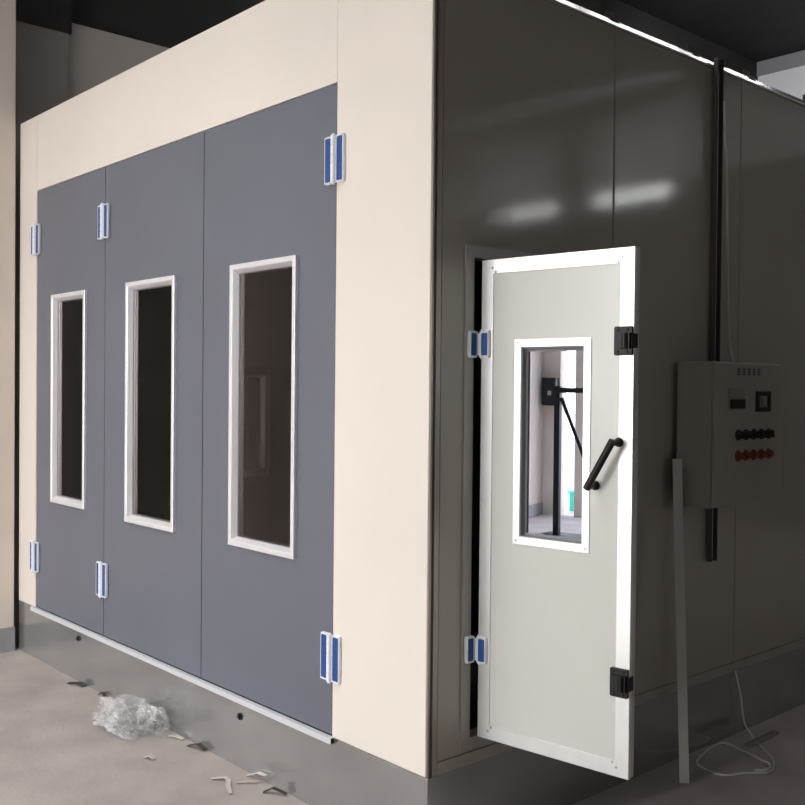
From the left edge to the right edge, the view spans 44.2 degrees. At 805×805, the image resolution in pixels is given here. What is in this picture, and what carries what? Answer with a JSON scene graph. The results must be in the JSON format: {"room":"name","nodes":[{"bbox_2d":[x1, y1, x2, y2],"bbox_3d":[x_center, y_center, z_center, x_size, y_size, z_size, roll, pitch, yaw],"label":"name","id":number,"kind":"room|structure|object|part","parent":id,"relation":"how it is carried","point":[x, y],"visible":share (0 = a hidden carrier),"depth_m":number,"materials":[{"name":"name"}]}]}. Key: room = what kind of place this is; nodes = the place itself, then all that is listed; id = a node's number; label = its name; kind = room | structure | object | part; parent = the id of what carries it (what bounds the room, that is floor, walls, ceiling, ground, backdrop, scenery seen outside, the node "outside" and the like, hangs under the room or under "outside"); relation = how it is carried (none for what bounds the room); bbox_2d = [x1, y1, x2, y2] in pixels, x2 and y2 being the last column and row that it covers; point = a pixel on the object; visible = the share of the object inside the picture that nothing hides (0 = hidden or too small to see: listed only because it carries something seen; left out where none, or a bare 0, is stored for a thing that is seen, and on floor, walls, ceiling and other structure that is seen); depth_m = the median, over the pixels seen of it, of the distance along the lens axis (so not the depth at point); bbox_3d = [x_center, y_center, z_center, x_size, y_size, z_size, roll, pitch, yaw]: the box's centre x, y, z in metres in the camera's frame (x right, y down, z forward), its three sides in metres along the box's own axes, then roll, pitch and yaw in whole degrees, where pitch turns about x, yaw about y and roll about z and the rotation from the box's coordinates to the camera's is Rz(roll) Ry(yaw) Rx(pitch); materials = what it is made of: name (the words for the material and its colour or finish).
{"room":"auto repair garage","nodes":[
{"label":"auto repair garage","id":0,"kind":"room"},
{"bbox_2d":[0,0,15,652],"bbox_3d":[-2.771,-0.847,6.249,0.596,4.900,0.192,0,1,-42],"label":"wall pillar","id":1,"kind":"structure","parent":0,"point":[7,7],"depth_m":6.35,"materials":[{"name":"paint"}]},
{"bbox_2d":[0,645,804,804],"bbox_3d":[2.543,1.827,1.296,18.650,0.200,15.350,0,1,-42],"label":"floor","id":2,"kind":"structure","parent":0,"point":[62,743],"depth_m":4.54,"materials":[{"name":"concrete"}]},
{"bbox_2d":[14,20,68,644],"bbox_3d":[-2.438,-0.449,6.645,0.370,4.100,0.060,0,1,-42],"label":"wall pier","id":3,"kind":"object","parent":2,"relation":"on","point":[42,53],"visible":0.21,"depth_m":6.54,"materials":[{"name":"grey paint"}]},
{"bbox_2d":[16,0,71,34],"bbox_3d":[-2.414,-2.619,6.605,0.405,0.240,0.075,0,1,-42],"label":"beam","id":4,"kind":"structure","parent":3,"relation":"on","point":[56,15],"depth_m":6.60,"materials":[{"name":"black metal"}]},
{"bbox_2d":[67,681,86,686],"bbox_3d":[-1.864,1.611,5.684,0.139,0.016,0.039,1,1,31],"label":"scrap","id":5,"kind":"object","parent":2,"relation":"on","point":[80,683],"visible":1,"depth_m":5.67,"materials":[{"name":"grey"}]},
{"bbox_2d":[143,754,155,759],"bbox_3d":[-1.165,1.634,4.573,0.069,0.016,0.031,1,1,30],"label":"chip","id":6,"kind":"object","parent":2,"relation":"on","point":[151,756],"visible":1,"depth_m":4.57,"materials":[{"name":"beige wood"}]},
{"bbox_2d":[168,735,184,739],"bbox_3d":[-1.104,1.632,4.840,0.102,0.012,0.022,1,1,37],"label":"paper scrap","id":7,"kind":"object","parent":2,"relation":"on","point":[176,736],"visible":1,"depth_m":4.83,"materials":[{"name":"grey paper"}]},
{"bbox_2d":[187,743,206,750],"bbox_3d":[-0.972,1.630,4.704,0.125,0.024,0.031,1,1,37],"label":"chip","id":8,"kind":"object","parent":2,"relation":"on","point":[199,745],"visible":1,"depth_m":4.69,"materials":[{"name":"grey"}]},
{"bbox_2d":[211,776,231,793],"bbox_3d":[-0.761,1.642,4.272,0.060,0.016,0.208,0,1,-34],"label":"scrap","id":9,"kind":"object","parent":2,"relation":"on","point":[228,780],"visible":1,"depth_m":4.28,"materials":[{"name":"beige"}]},
{"bbox_2d":[236,780,258,782],"bbox_3d":[-0.671,1.645,4.298,0.097,0.010,0.015,0,1,-3],"label":"scrap","id":10,"kind":"object","parent":2,"relation":"on","point":[246,780],"visible":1,"depth_m":4.30,"materials":[{"name":"beige wood"}]},
{"bbox_2d":[246,771,266,775],"bbox_3d":[-0.636,1.631,4.340,0.131,0.039,0.021,1,1,45],"label":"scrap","id":11,"kind":"object","parent":2,"relation":"on","point":[259,772],"visible":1,"depth_m":4.33,"materials":[{"name":"grey"}]},
{"bbox_2d":[263,787,287,794],"bbox_3d":[-0.537,1.641,4.191,0.110,0.024,0.028,1,1,15],"label":"scrap","id":12,"kind":"object","parent":2,"relation":"on","point":[271,788],"visible":1,"depth_m":4.19,"materials":[{"name":"grey"}]},
{"bbox_2d":[19,0,804,804],"bbox_3d":[1.476,-0.067,6.924,6.626,3.400,4.518,0,1,-42],"label":"booth","id":13,"kind":"object","parent":2,"relation":"on","point":[354,335],"visible":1,"depth_m":4.22,"materials":[{"name":"beige metal"}]},
{"bbox_3d":[-2.368,-0.255,6.328,0.050,3.078,0.275,0,1,-42],"label":"panel","id":14,"kind":"part","parent":13,"relation":"part of","materials":[{"name":"beige metal"}]},
{"bbox_3d":[-1.956,-0.011,5.871,0.046,2.600,0.954,0,1,-42],"label":"door","id":15,"kind":"part","parent":13,"relation":"part of","materials":[{"name":"grey metal"}]},
{"bbox_3d":[-1.285,0.006,5.121,0.046,2.600,1.048,0,1,-42],"label":"door","id":16,"kind":"part","parent":13,"relation":"part of","materials":[{"name":"grey metal"}]},
{"bbox_3d":[-1.251,-1.530,5.074,0.049,0.469,3.036,0,1,-42],"label":"header panel","id":17,"kind":"part","parent":13,"relation":"part of","materials":[{"name":"beige metal"}]},
{"bbox_3d":[-1.185,1.477,5.015,0.048,0.320,3.870,0,1,-42],"label":"panel","id":18,"kind":"part","parent":13,"relation":"part of","materials":[{"name":"grey metal"}]},
{"bbox_3d":[-0.593,0.024,4.347,0.046,2.600,1.016,0,1,-42],"label":"door","id":19,"kind":"part","parent":13,"relation":"part of","materials":[{"name":"grey metal"}]},
{"bbox_3d":[-0.068,-0.195,3.756,0.050,3.078,0.547,0,1,-42],"label":"panel","id":20,"kind":"part","parent":13,"relation":"part of","materials":[{"name":"beige metal"}]},
{"bbox_3d":[-0.003,-0.050,8.599,6.498,3.289,0.050,0,1,-42],"label":"panel","id":21,"kind":"part","parent":13,"relation":"part of","materials":[{"name":"grey metal"}]},
{"bbox_3d":[0.115,-0.190,3.547,0.046,3.078,0.014,0,1,-42],"label":"corner trim","id":22,"kind":"part","parent":13,"relation":"part of","materials":[{"name":"beige"}]},
{"bbox_3d":[0.497,-0.144,3.916,1.015,2.892,0.050,0,1,-42],"label":"panel","id":23,"kind":"part","parent":13,"relation":"part of","materials":[{"name":"grey metal"}]},
{"bbox_3d":[0.525,0.363,3.470,0.618,1.762,0.016,1,1,41],"label":"edge trim","id":24,"kind":"part","parent":13,"relation":"part of","materials":[{"name":"metal"}]},
{"bbox_3d":[0.534,0.363,3.480,0.616,1.760,0.034,1,1,41],"label":"door","id":25,"kind":"part","parent":13,"relation":"part of","materials":[{"name":"white metal"}]},
{"bbox_3d":[0.665,0.207,3.298,0.120,0.183,0.067,1,1,41],"label":"handle","id":26,"kind":"part","parent":13,"relation":"part of","materials":[{"name":"black plastic"}]},
{"bbox_3d":[2.531,1.500,5.774,6.597,0.320,0.050,0,1,-42],"label":"panel","id":27,"kind":"part","parent":13,"relation":"part of","materials":[{"name":"grey metal"}]},
{"bbox_3d":[2.576,-1.613,5.740,6.555,0.030,0.072,0,1,-42],"label":"trim","id":28,"kind":"part","parent":13,"relation":"part of","materials":[{"name":"white metal"}]},
{"bbox_3d":[1.264,-0.147,4.602,1.034,2.892,0.050,0,1,-42],"label":"panel","id":29,"kind":"part","parent":13,"relation":"part of","materials":[{"name":"grey metal"}]},
{"bbox_2d":[707,56,723,561],"bbox_3d":[1.494,-0.438,4.733,0.052,2.398,0.025,0,1,-42],"label":"channel","id":30,"kind":"object","parent":13,"relation":"attached to","point":[718,76],"visible":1,"depth_m":4.72,"materials":[{"name":"black metal"}]},
{"bbox_2d":[723,101,733,361],"bbox_3d":[1.558,-0.811,4.757,0.102,1.245,0.043,0,1,-42],"label":"hanging wire","id":31,"kind":"object","parent":30,"relation":"hanging from","point":[724,111],"visible":0.98,"depth_m":4.76,"materials":[{"name":"grey"}]},
{"bbox_2d":[676,361,782,508],"bbox_3d":[1.548,0.142,4.631,0.623,0.652,0.218,0,1,-42],"label":"control box","id":32,"kind":"object","parent":13,"relation":"attached to","point":[729,414],"visible":0.99,"depth_m":4.47,"materials":[{"name":"paint"}]},
{"bbox_3d":[1.534,0.148,4.491,0.051,0.051,0.029,0,1,-42],"label":"black knob","id":33,"kind":"part","parent":32,"relation":"part of","materials":[{"name":"black plastic"}]},
{"bbox_3d":[1.598,0.143,4.576,0.617,0.646,0.012,0,1,-42],"label":"cabinet door","id":34,"kind":"part","parent":32,"relation":"part of","materials":[{"name":"paint"}]},
{"bbox_3d":[1.586,0.148,4.537,0.051,0.051,0.029,0,1,-42],"label":"black knob","id":35,"kind":"part","parent":32,"relation":"part of","materials":[{"name":"black plastic"}]},
{"bbox_3d":[1.637,0.147,4.583,0.051,0.051,0.029,0,1,-42],"label":"black knob","id":36,"kind":"part","parent":32,"relation":"part of","materials":[{"name":"black plastic"}]},
{"bbox_2d":[755,391,770,411],"bbox_3d":[1.688,-0.004,4.637,0.125,0.097,0.012,0,1,-42],"label":"switch","id":37,"kind":"object","parent":32,"relation":"attached to","point":[762,398],"depth_m":4.62,"materials":[{"name":"grey plastic"}]},
{"bbox_3d":[1.688,0.147,4.629,0.051,0.051,0.029,0,1,-42],"label":"black knob","id":38,"kind":"part","parent":32,"relation":"part of","materials":[{"name":"black plastic"}]},
{"bbox_3d":[1.740,0.147,4.675,0.051,0.051,0.029,0,1,-42],"label":"black knob","id":39,"kind":"part","parent":32,"relation":"part of","materials":[{"name":"black plastic"}]},
{"bbox_3d":[2.038,-0.150,5.294,1.036,2.892,0.050,0,1,-42],"label":"panel","id":40,"kind":"part","parent":13,"relation":"part of","materials":[{"name":"grey metal"}]},
{"bbox_2d":[672,459,688,783],"bbox_3d":[1.234,0.959,4.396,0.054,1.416,0.162,0,1,-11],"label":"metal strip","id":41,"kind":"object","parent":2,"relation":"on","point":[677,463],"visible":1,"depth_m":4.38,"materials":[{"name":"grey metal"}]},
{"bbox_2d":[696,671,774,775],"bbox_3d":[1.614,1.504,4.663,0.607,0.334,0.352,0,1,-42],"label":"loose cable","id":42,"kind":"object","parent":2,"relation":"on","point":[763,771],"visible":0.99,"depth_m":4.65,"materials":[{"name":"grey plastic"}]},
{"bbox_2d":[743,729,778,748],"bbox_3d":[1.767,1.655,4.879,0.310,0.020,0.024,0,1,-42],"label":"metal offcut","id":43,"kind":"object","parent":2,"relation":"on","point":[772,733],"visible":1,"depth_m":4.87,"materials":[{"name":"metal"}]},
{"bbox_2d":[69,0,757,98],"bbox_3d":[-2.421,-1.402,6.832,18.650,6.000,0.270,0,1,-42],"label":"wall","id":44,"kind":"structure","parent":0,"point":[164,23],"depth_m":7.18,"materials":[{"name":"black paint"}]},
{"bbox_2d":[618,0,804,61],"bbox_3d":[2.667,-4.330,1.130,19.050,0.120,15.550,0,1,-42],"label":"ceiling","id":45,"kind":"structure","parent":0,"point":[756,30],"depth_m":11.47,"materials":[{"name":"black paint"}]},
{"bbox_2d":[758,65,804,99],"bbox_3d":[6.030,-1.303,11.522,0.200,5.820,4.050,0,1,-42],"label":"wall","id":46,"kind":"structure","parent":0,"point":[791,81],"depth_m":12.60,"materials":[{"name":"white paint"}]},
{"bbox_2d":[757,50,804,75],"bbox_3d":[6.046,-4.303,11.467,0.230,0.180,4.050,0,1,-42],"label":"trim","id":47,"kind":"structure","parent":46,"relation":"attached to","point":[796,59],"depth_m":12.65,"materials":[{"name":"grey paint"}]}
]}

